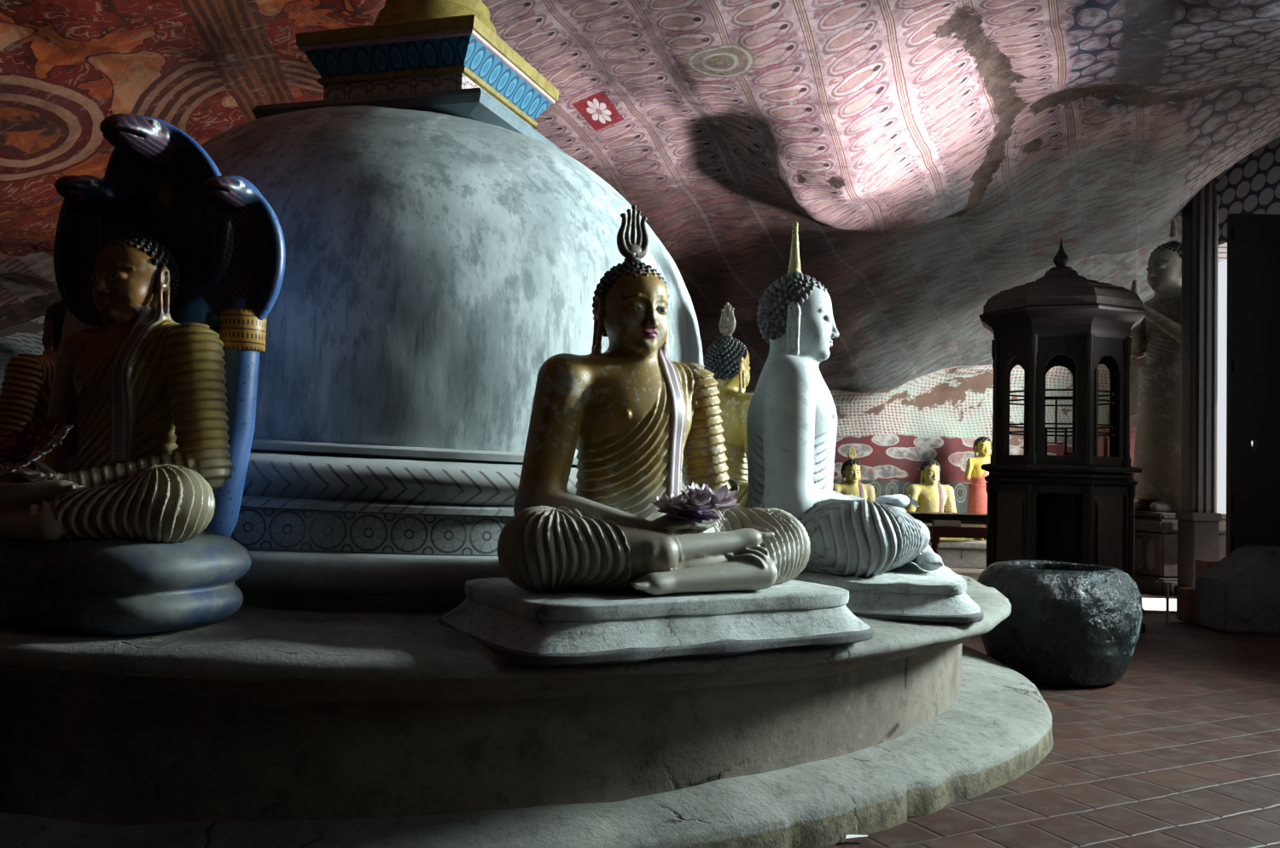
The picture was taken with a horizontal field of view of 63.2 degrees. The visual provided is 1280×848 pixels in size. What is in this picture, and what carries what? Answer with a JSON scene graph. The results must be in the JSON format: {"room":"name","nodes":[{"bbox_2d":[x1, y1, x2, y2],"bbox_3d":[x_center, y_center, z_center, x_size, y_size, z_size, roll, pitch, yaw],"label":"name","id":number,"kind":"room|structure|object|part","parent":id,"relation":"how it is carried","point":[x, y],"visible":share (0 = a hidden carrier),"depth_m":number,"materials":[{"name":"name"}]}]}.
{"room":"house of worship","nodes":[
{"label":"house of worship","id":0,"kind":"room"},
{"bbox_2d":[0,315,1110,512],"bbox_3d":[-1.905,0.183,13.693,19.057,3.334,3.488,2,-2,-14],"label":"wall","id":1,"kind":"structure","parent":0,"point":[939,416],"depth_m":15.41,"materials":[{"name":"paint"}]},
{"bbox_2d":[949,568,984,581],"bbox_3d":[4.915,1.956,13.102,3.930,0.022,2.330,2,-2,0],"label":"floor","id":2,"kind":"structure","parent":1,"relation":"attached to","point":[973,573],"depth_m":13.74,"materials":[{"name":"brown tile"}]},
{"bbox_2d":[906,511,987,524],"bbox_3d":[4.011,1.542,13.403,1.900,0.780,0.550,2,-2,0],"label":"table","id":3,"kind":"object","parent":2,"relation":"on","point":[925,517],"visible":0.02,"depth_m":13.19,"materials":[{"name":"black wood"}]},
{"bbox_2d":[924,523,986,554],"bbox_3d":[4.211,1.555,12.352,1.750,0.680,0.750,2,-2,0],"label":"table","id":4,"kind":"object","parent":2,"relation":"on","point":[965,531],"visible":0.11,"depth_m":12.04,"materials":[{"name":"red wood"}]},
{"bbox_3d":[3.416,1.539,12.057,0.090,0.646,0.090,2,-2,0],"label":"leg","id":5,"kind":"part","parent":4,"relation":"part of","materials":[{"name":"red wood"}]},
{"bbox_2d":[931,520,961,526],"bbox_3d":[3.591,1.161,12.187,0.320,0.060,0.100,2,-2,0],"label":"book","id":6,"kind":"object","parent":4,"relation":"on","point":[951,523],"visible":1,"depth_m":12.14,"materials":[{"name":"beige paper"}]},
{"bbox_2d":[0,0,1279,393],"bbox_3d":[-1.710,-2.526,3.953,18.450,3.747,20.700,2,-2,0],"label":"ceiling","id":7,"kind":"structure","parent":0,"point":[932,160],"depth_m":8.39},
{"bbox_2d":[821,592,1279,847],"bbox_3d":[-1.564,1.473,5.193,17.950,0.028,23.500,2,-2,0],"label":"floor","id":8,"kind":"structure","parent":0,"point":[1182,750],"depth_m":4.74,"materials":[{"name":"tile"}]},
{"bbox_2d":[0,574,1053,847],"bbox_3d":[-1.460,1.113,6.590,7.535,0.870,7.316,2,-2,-18],"label":"platform","id":9,"kind":"object","parent":8,"relation":"on","point":[260,725],"visible":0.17,"depth_m":3.27,"materials":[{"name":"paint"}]},
{"bbox_2d":[0,299,66,443],"bbox_3d":[-3.904,-0.077,6.759,1.050,1.494,1.600,1,-2,20],"label":"seated statue","id":10,"kind":"object","parent":9,"relation":"on","point":[25,396],"visible":0.2,"depth_m":6.35,"materials":[{"name":"brown metal"}]},
{"bbox_2d":[0,113,285,634],"bbox_3d":[-1.793,-0.221,3.544,1.178,1.715,0.831,0,-3,25],"label":"seated statue","id":11,"kind":"object","parent":9,"relation":"on","point":[126,526],"visible":0.99,"depth_m":3.48,"materials":[{"name":"brown metal"}]},
{"bbox_2d":[0,415,73,474],"bbox_3d":[-1.921,0.064,3.265,0.290,0.194,0.225,1,-2,13],"label":"offering","id":12,"kind":"object","parent":11,"relation":"on","point":[20,449],"visible":1,"depth_m":3.27,"materials":[{"name":"red plant"}]},
{"bbox_2d":[53,113,285,537],"bbox_3d":[-1.709,-0.307,3.648,0.860,1.531,0.482,2,-2,0],"label":"hood","id":13,"kind":"object","parent":11,"relation":"attached to","point":[178,263],"depth_m":3.65,"materials":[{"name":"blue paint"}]},
{"bbox_2d":[2,0,738,610],"bbox_3d":[-1.319,-1.176,5.850,4.079,4.085,4.078,2,-2,-14],"label":"stupa","id":14,"kind":"object","parent":9,"relation":"on","point":[440,248],"visible":0.53,"depth_m":4.28,"materials":[{"name":"paint"}]},
{"bbox_3d":[-1.345,0.274,5.792,3.777,0.184,3.775,3,-2,0],"label":"roll moulding","id":15,"kind":"part","parent":14,"relation":"part of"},
{"bbox_3d":[-1.360,0.616,5.777,4.080,0.158,4.085,3,-2,0],"label":"roll moulding","id":16,"kind":"part","parent":14,"relation":"part of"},
{"bbox_3d":[-1.182,-1.577,5.867,1.340,0.105,1.340,2,-2,19],"label":"plate","id":17,"kind":"part","parent":14,"relation":"part of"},
{"bbox_3d":[-1.171,-1.809,5.876,0.894,0.040,0.894,2,-2,19],"label":"yellow moulding","id":18,"kind":"part","parent":14,"relation":"part of","materials":[{"name":"paint"}]},
{"bbox_3d":[-1.175,-1.712,5.872,0.840,0.175,0.840,2,-2,19],"label":"flower panel","id":19,"kind":"part","parent":14,"relation":"part of","materials":[{"name":"paint"}]},
{"bbox_3d":[-1.167,-1.889,5.879,1.010,0.130,1.010,2,-2,19],"label":"blue cornice","id":20,"kind":"part","parent":14,"relation":"part of","materials":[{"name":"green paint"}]},
{"bbox_2d":[436,204,873,665],"bbox_3d":[0.078,-0.046,3.794,1.454,1.605,0.950,3,-3,-30],"label":"seated statue","id":21,"kind":"object","parent":9,"relation":"on","point":[596,574],"visible":0.98,"depth_m":3.62,"materials":[{"name":"paint"}]},
{"bbox_2d":[651,482,739,523],"bbox_3d":[0.190,0.271,3.619,0.309,0.140,0.216,2,-2,-3],"label":"offering","id":22,"kind":"object","parent":21,"relation":"on","point":[695,504],"visible":1,"depth_m":3.59,"materials":[{"name":"purple plant"}]},
{"bbox_2d":[703,302,753,506],"bbox_3d":[0.749,0.052,7.250,1.006,1.752,1.641,3,-3,-38],"label":"seated statue","id":23,"kind":"object","parent":9,"relation":"on","point":[727,357],"visible":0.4,"depth_m":6.96,"materials":[{"name":"paint"}]},
{"bbox_2d":[744,221,983,622],"bbox_3d":[1.045,-0.086,5.290,1.200,1.900,1.749,1,-2,9],"label":"seated statue","id":24,"kind":"object","parent":9,"relation":"on","point":[881,555],"visible":0.91,"depth_m":4.84,"materials":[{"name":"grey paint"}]},
{"bbox_2d":[874,494,919,508],"bbox_3d":[1.285,0.389,5.253,0.220,0.082,0.226,3,-3,-39],"label":"offering","id":25,"kind":"object","parent":24,"relation":"on","point":[898,500],"visible":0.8,"depth_m":5.18},
{"bbox_2d":[845,834,867,839],"bbox_3d":[0.763,1.453,3.666,0.094,0.008,0.025,2,-2,-14],"label":"paper scrap","id":26,"kind":"object","parent":8,"relation":"on","point":[848,836],"visible":1,"depth_m":3.66,"materials":[{"name":"white paper"}]},
{"bbox_2d":[928,539,986,569],"bbox_3d":[4.179,1.825,14.793,5.350,0.360,1.100,2,-2,0],"label":"bench","id":27,"kind":"object","parent":8,"relation":"on","point":[972,554],"visible":0.06,"depth_m":14.29,"materials":[{"name":"paint"}]},
{"bbox_2d":[832,446,875,502],"bbox_3d":[3.043,0.955,14.686,1.130,1.299,0.720,2,-2,-12],"label":"seated statue","id":28,"kind":"object","parent":27,"relation":"on","point":[851,469],"visible":0.33,"depth_m":14.74,"materials":[{"name":"yellow paint"}]},
{"bbox_2d":[903,459,973,541],"bbox_3d":[4.163,1.063,14.681,1.154,1.140,0.736,2,-2,-12],"label":"seated statue","id":29,"kind":"object","parent":27,"relation":"on","point":[931,496],"visible":0.48,"depth_m":14.71,"materials":[{"name":"yellow paint"}]},
{"bbox_2d":[964,436,991,541],"bbox_3d":[4.945,0.923,15.040,0.558,1.494,0.347,2,-2,-6],"label":"statue","id":30,"kind":"object","parent":27,"relation":"on","point":[977,498],"visible":0.51,"depth_m":14.96,"materials":[{"name":"red paint"}]},
{"bbox_2d":[977,559,1142,687],"bbox_3d":[2.727,1.286,6.815,1.035,0.736,1.041,2,-2,0],"label":"stone pot","id":31,"kind":"object","parent":8,"relation":"on","point":[1069,625],"visible":0.94,"depth_m":6.41,"materials":[{"name":"grey stone"}]},
{"bbox_2d":[979,238,1146,633],"bbox_3d":[3.770,0.044,9.360,1.365,3.461,1.365,1,-2,21],"label":"tall cabinet","id":32,"kind":"object","parent":8,"relation":"on","point":[1079,508],"visible":0.87,"depth_m":8.93,"materials":[{"name":"brown wood"}]},
{"bbox_3d":[3.197,-0.201,9.356,0.082,1.112,0.082,1,-2,21],"label":"post","id":33,"kind":"part","parent":32,"relation":"part of","materials":[{"name":"brown wood"}]},
{"bbox_3d":[3.246,0.991,9.099,0.039,0.819,0.375,3,-3,-24],"label":"door panel","id":34,"kind":"part","parent":32,"relation":"part of","materials":[{"name":"brown wood"}]},
{"bbox_3d":[3.313,-0.206,9.163,0.346,1.112,0.346,1,-2,21],"label":"arched panel","id":35,"kind":"part","parent":32,"relation":"part of","materials":[{"name":"brown wood"}]},
{"bbox_3d":[3.567,-0.172,9.838,0.440,1.111,0.062,3,-3,-24],"label":"arched panel","id":36,"kind":"part","parent":32,"relation":"part of","materials":[{"name":"brown wood"}]},
{"bbox_3d":[3.376,-0.212,8.950,0.082,1.112,0.082,1,-2,21],"label":"post","id":37,"kind":"part","parent":32,"relation":"part of","materials":[{"name":"brown wood"}]},
{"bbox_2d":[1044,400,1067,455],"bbox_3d":[3.800,0.049,9.510,0.200,0.575,0.020,2,-2,0],"label":"stand","id":38,"kind":"object","parent":32,"relation":"in","point":[1056,428],"visible":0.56,"depth_m":9.50,"materials":[{"name":"brown wood"}]},
{"bbox_3d":[3.960,-0.161,9.848,0.440,1.112,0.062,1,-2,21],"label":"arched panel","id":39,"kind":"part","parent":32,"relation":"part of","materials":[{"name":"brown wood"}]},
{"bbox_3d":[3.593,-0.209,8.890,0.440,1.112,0.062,1,-2,21],"label":"arched panel","id":40,"kind":"part","parent":32,"relation":"part of","materials":[{"name":"brown wood"}]},
{"bbox_3d":[3.745,1.008,9.321,1.216,0.946,1.216,1,-2,21],"label":"frame","id":41,"kind":"part","parent":32,"relation":"part of","materials":[{"name":"brown wood"}]},
{"bbox_3d":[3.793,-0.845,9.396,1.365,0.249,1.365,1,-2,21],"label":"cornice","id":42,"kind":"part","parent":32,"relation":"part of","materials":[{"name":"brown wood"}]},
{"bbox_3d":[3.790,-0.208,8.790,0.082,1.112,0.082,1,-2,21],"label":"post","id":43,"kind":"part","parent":32,"relation":"part of","materials":[{"name":"brown wood"}]},
{"bbox_3d":[4.245,-0.165,9.578,0.062,1.111,0.440,3,-3,-24],"label":"arched panel","id":44,"kind":"part","parent":32,"relation":"part of","materials":[{"name":"brown wood"}]},
{"bbox_3d":[3.983,-0.198,8.906,0.346,1.112,0.346,1,-2,21],"label":"arched panel","id":45,"kind":"part","parent":32,"relation":"part of","materials":[{"name":"brown wood"}]},
{"bbox_3d":[3.967,0.999,8.822,0.375,0.819,0.039,3,-3,-24],"label":"door panel","id":46,"kind":"part","parent":32,"relation":"part of","materials":[{"name":"brown wood"}]},
{"bbox_3d":[4.196,-0.190,8.969,0.082,1.112,0.082,1,-2,21],"label":"post","id":47,"kind":"part","parent":32,"relation":"part of","materials":[{"name":"brown wood"}]},
{"bbox_2d":[1097,425,1140,501],"bbox_3d":[6.295,1.023,13.375,0.920,1.960,0.543,2,-2,0],"label":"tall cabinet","id":48,"kind":"object","parent":8,"relation":"on","point":[1102,441],"visible":0.03,"depth_m":13.19,"materials":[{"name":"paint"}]},
{"bbox_3d":[6.081,1.013,13.144,0.390,1.650,0.025,2,-2,0],"label":"door","id":49,"kind":"part","parent":48,"relation":"part of","materials":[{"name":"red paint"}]},
{"bbox_2d":[1164,583,1169,626],"bbox_3d":[4.686,1.605,9.248,0.040,0.370,0.038,2,-2,0],"label":"post","id":50,"kind":"object","parent":8,"relation":"on","point":[1166,624],"visible":1,"depth_m":9.24,"materials":[{"name":"metal"}]},
{"bbox_2d":[1129,218,1226,595],"bbox_3d":[6.281,-0.290,12.378,1.148,4.559,1.148,2,-2,-14],"label":"statue","id":51,"kind":"object","parent":8,"relation":"on","point":[1157,452],"visible":0.6,"depth_m":12.14,"materials":[{"name":"stone"}]},
{"bbox_2d":[1173,179,1221,596],"bbox_3d":[6.188,-0.386,11.531,0.344,4.620,0.380,2,-2,0],"label":"pillar","id":52,"kind":"structure","parent":8,"relation":"on","point":[1198,526],"depth_m":11.42,"materials":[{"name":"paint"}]},
{"bbox_2d":[1176,559,1219,622],"bbox_3d":[5.242,1.538,9.562,0.520,0.560,0.220,2,-2,0],"label":"brick step","id":53,"kind":"structure","parent":8,"relation":"on","point":[1185,596],"depth_m":9.52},
{"bbox_2d":[1194,545,1279,634],"bbox_3d":[5.934,1.459,9.155,1.860,0.720,0.500,2,-2,0],"label":"block","id":54,"kind":"object","parent":8,"relation":"on","point":[1240,593],"visible":1,"depth_m":8.91,"materials":[{"name":"grey stone"}]},
{"bbox_2d":[1107,137,1279,426],"bbox_3d":[7.269,-1.573,5.325,0.550,6.650,23.500,2,-2,0],"label":"wall","id":55,"kind":"structure","parent":0,"point":[1251,185],"depth_m":12.07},
{"bbox_2d":[1141,595,1176,614],"bbox_3d":[5.693,1.887,10.874,2.380,0.022,1.370,2,-2,0],"label":"trim","id":56,"kind":"structure","parent":55,"relation":"attached to","point":[1151,604],"depth_m":10.74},
{"bbox_2d":[1226,213,1279,555],"bbox_3d":[6.187,-0.318,9.602,1.506,3.230,0.090,2,-2,0],"label":"door","id":57,"kind":"structure","parent":55,"relation":"in","point":[1253,336],"depth_m":9.58,"materials":[{"name":"black wood"}]}
]}

